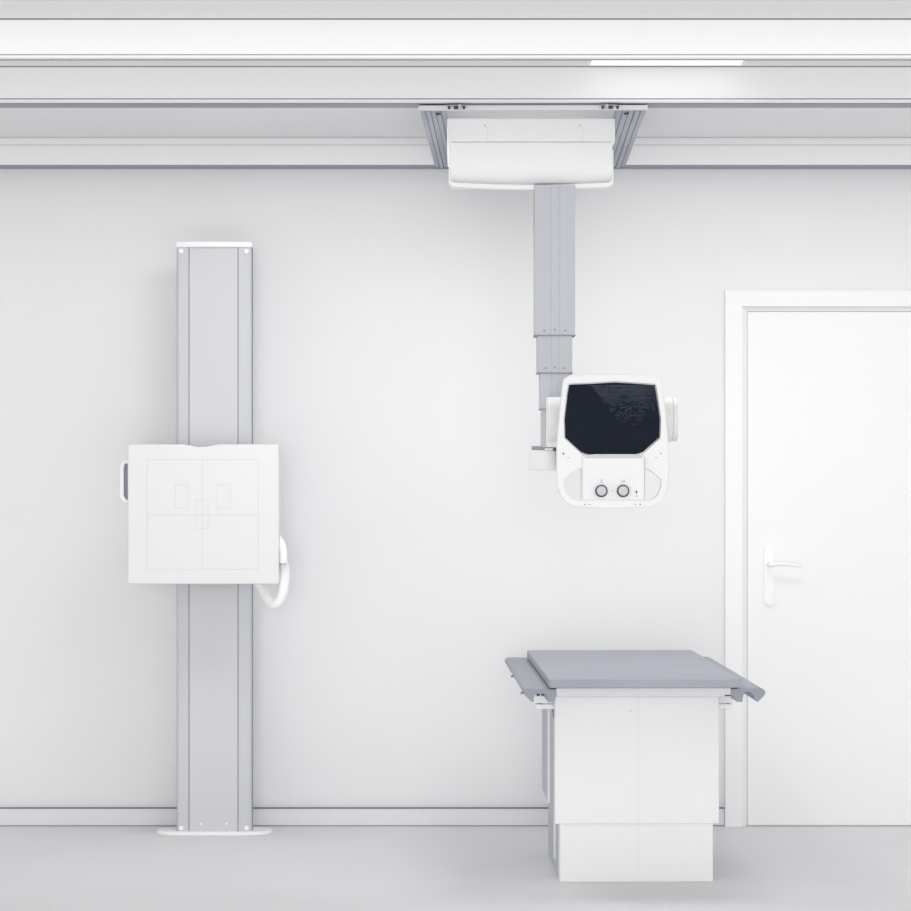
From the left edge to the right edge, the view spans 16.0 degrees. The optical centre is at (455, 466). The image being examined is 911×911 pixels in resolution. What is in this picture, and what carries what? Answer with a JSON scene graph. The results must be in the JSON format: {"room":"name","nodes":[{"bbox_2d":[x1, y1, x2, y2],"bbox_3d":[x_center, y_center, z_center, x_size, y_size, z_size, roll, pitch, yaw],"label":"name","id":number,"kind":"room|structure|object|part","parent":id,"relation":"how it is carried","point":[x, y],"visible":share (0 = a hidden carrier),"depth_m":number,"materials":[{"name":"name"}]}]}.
{"room":"radiology room","nodes":[
{"label":"radiology room","id":0,"kind":"room"},
{"bbox_2d":[0,169,910,825],"bbox_3d":[0.000,0.060,12.560,8.400,2.852,0.120,0,0,0],"label":"wall","id":1,"kind":"structure","parent":0,"point":[396,381],"depth_m":12.50,"materials":[{"name":"paint"}]},
{"bbox_2d":[0,807,723,825],"bbox_3d":[0.000,1.350,12.493,8.400,0.072,0.014,0,0,0],"label":"baseboard","id":2,"kind":"structure","parent":1,"relation":"attached to","point":[9,816],"depth_m":12.49,"materials":[{"name":"paint"}]},
{"bbox_2d":[724,290,910,826],"bbox_3d":[1.559,0.352,12.458,1.042,2.067,0.084,0,0,0],"label":"door","id":3,"kind":"structure","parent":1,"relation":"in","point":[817,405],"depth_m":12.48,"materials":[{"name":"paint"}]},
{"bbox_3d":[1.207,0.417,12.477,0.038,0.233,0.014,0,0,0],"label":"handle plate","id":4,"kind":"part","parent":3,"relation":"part of","materials":[{"name":"white metal"}]},
{"bbox_3d":[1.265,0.376,12.444,0.134,0.022,0.056,0,0,0],"label":"lever","id":5,"kind":"part","parent":3,"relation":"part of","materials":[{"name":"white metal"}]},
{"bbox_2d":[0,826,910,910],"bbox_3d":[0.000,1.436,10.350,8.400,0.100,4.300,0,0,0],"label":"floor","id":6,"kind":"structure","parent":0,"point":[43,868],"depth_m":11.09,"materials":[{"name":"plastic"}]},
{"bbox_2d":[120,241,289,835],"bbox_3d":[-0.930,0.269,12.217,0.629,2.233,0.536,0,0,0],"label":"stand","id":7,"kind":"object","parent":6,"relation":"on","point":[204,508],"visible":1,"depth_m":12.18,"materials":[{"name":"metal"}]},
{"bbox_3d":[-1.229,0.054,12.018,0.031,0.156,0.035,0,0,0],"label":"handle","id":8,"kind":"part","parent":7,"relation":"part of","materials":[{"name":"white ceramic"}]},
{"bbox_3d":[-0.912,1.378,12.245,0.435,0.016,0.180,0,0,0],"label":"plate","id":9,"kind":"part","parent":7,"relation":"part of","materials":[{"name":"white metal"}]},
{"bbox_2d":[505,657,765,881],"bbox_3d":[0.590,1.050,11.343,0.792,0.672,1.753,0,0,-1],"label":"examination table","id":10,"kind":"object","parent":6,"relation":"on","point":[630,776],"visible":0.82,"depth_m":10.79,"materials":[{"name":"grey laminate"}]},
{"bbox_3d":[0.255,0.740,11.337,0.104,0.043,1.752,0,0,-1],"label":"rail","id":11,"kind":"part","parent":10,"relation":"part of","materials":[{"name":"grey metal"}]},
{"bbox_3d":[0.600,1.002,11.033,0.542,0.374,0.334,0,0,-1],"label":"panel","id":12,"kind":"part","parent":10,"relation":"part of","materials":[{"name":"grey metal"}]},
{"bbox_3d":[0.590,0.805,11.386,0.660,0.016,1.028,0,0,-1],"label":"carriage plate","id":13,"kind":"part","parent":10,"relation":"part of","materials":[{"name":"white metal"}]},
{"bbox_2d":[527,650,740,687],"bbox_3d":[0.595,0.699,11.285,0.619,0.028,1.670,0,0,-1],"label":"tabletop","id":14,"kind":"object","parent":10,"relation":"on","point":[558,668],"visible":1,"depth_m":11.01,"materials":[{"name":"grey plastic"}]},
{"bbox_3d":[0.930,0.739,11.351,0.112,0.044,1.752,0,0,-1],"label":"rail","id":15,"kind":"part","parent":10,"relation":"part of","materials":[{"name":"grey metal"}]},
{"bbox_2d":[0,0,910,136],"bbox_3d":[0.000,-1.316,10.525,8.400,0.100,3.950,0,0,0],"label":"ceiling","id":16,"kind":"structure","parent":0,"point":[14,122],"depth_m":11.43,"materials":[{"name":"paint"}]},
{"bbox_2d":[0,18,910,60],"bbox_3d":[0.000,-1.210,9.163,8.380,0.112,0.074,0,0,0],"label":"rail","id":17,"kind":"object","parent":16,"relation":"attached to","point":[21,39],"visible":1,"depth_m":9.13,"materials":[{"name":"white metal"}]},
{"bbox_2d":[0,66,910,107],"bbox_3d":[0.000,-1.210,10.303,8.380,0.113,0.174,0,0,0],"label":"rail","id":18,"kind":"object","parent":16,"relation":"attached to","point":[20,86],"visible":0.96,"depth_m":10.22,"materials":[{"name":"white metal"}]},
{"bbox_2d":[418,104,647,168],"bbox_3d":[0.264,-1.139,11.266,0.729,0.025,2.032,0,0,1],"label":"bridge","id":19,"kind":"object","parent":18,"relation":"hanging from","point":[628,118],"visible":0.84,"depth_m":10.58,"materials":[{"name":"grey metal"}]},
{"bbox_2d":[447,118,677,507],"bbox_3d":[0.340,-0.502,10.727,0.734,1.262,1.345,0,0,0],"label":"machine","id":20,"kind":"object","parent":19,"relation":"hanging from","point":[551,158],"visible":1,"depth_m":10.50,"materials":[{"name":"white plastic"}]},
{"bbox_3d":[0.245,-1.094,10.956,0.546,0.077,0.888,0,0,0],"label":"carriage plate","id":21,"kind":"part","parent":20,"relation":"part of","materials":[{"name":"white ceramic"}]},
{"bbox_3d":[0.454,0.075,10.071,0.039,0.039,0.012,0,0,0],"label":"knob","id":22,"kind":"part","parent":20,"relation":"part of","materials":[{"name":"grey plastic"}]},
{"bbox_3d":[0.492,-0.030,10.076,0.180,0.006,0.003,0,0,0],"label":"trim","id":23,"kind":"part","parent":20,"relation":"part of","materials":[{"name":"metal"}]},
{"bbox_3d":[0.521,0.075,10.071,0.039,0.039,0.012,0,0,0],"label":"knob","id":24,"kind":"part","parent":20,"relation":"part of","materials":[{"name":"grey plastic"}]},
{"bbox_3d":[0.588,0.034,10.093,0.003,0.128,0.024,0,0,0],"label":"trim","id":25,"kind":"part","parent":20,"relation":"part of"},
{"bbox_2d":[0,137,910,168],"bbox_3d":[0.000,-1.208,12.459,8.380,0.115,0.079,0,0,0],"label":"rail","id":26,"kind":"object","parent":16,"relation":"attached to","point":[15,152],"visible":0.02,"depth_m":12.42,"materials":[{"name":"white metal"}]},
{"bbox_2d":[587,61,746,65],"bbox_3d":[0.659,-1.264,10.107,0.494,0.004,0.139,0,0,0],"label":"recessed light","id":27,"kind":"object","parent":16,"relation":"in","point":[589,63],"visible":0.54,"depth_m":10.13,"materials":[{"name":"white plastic"}]}
]}

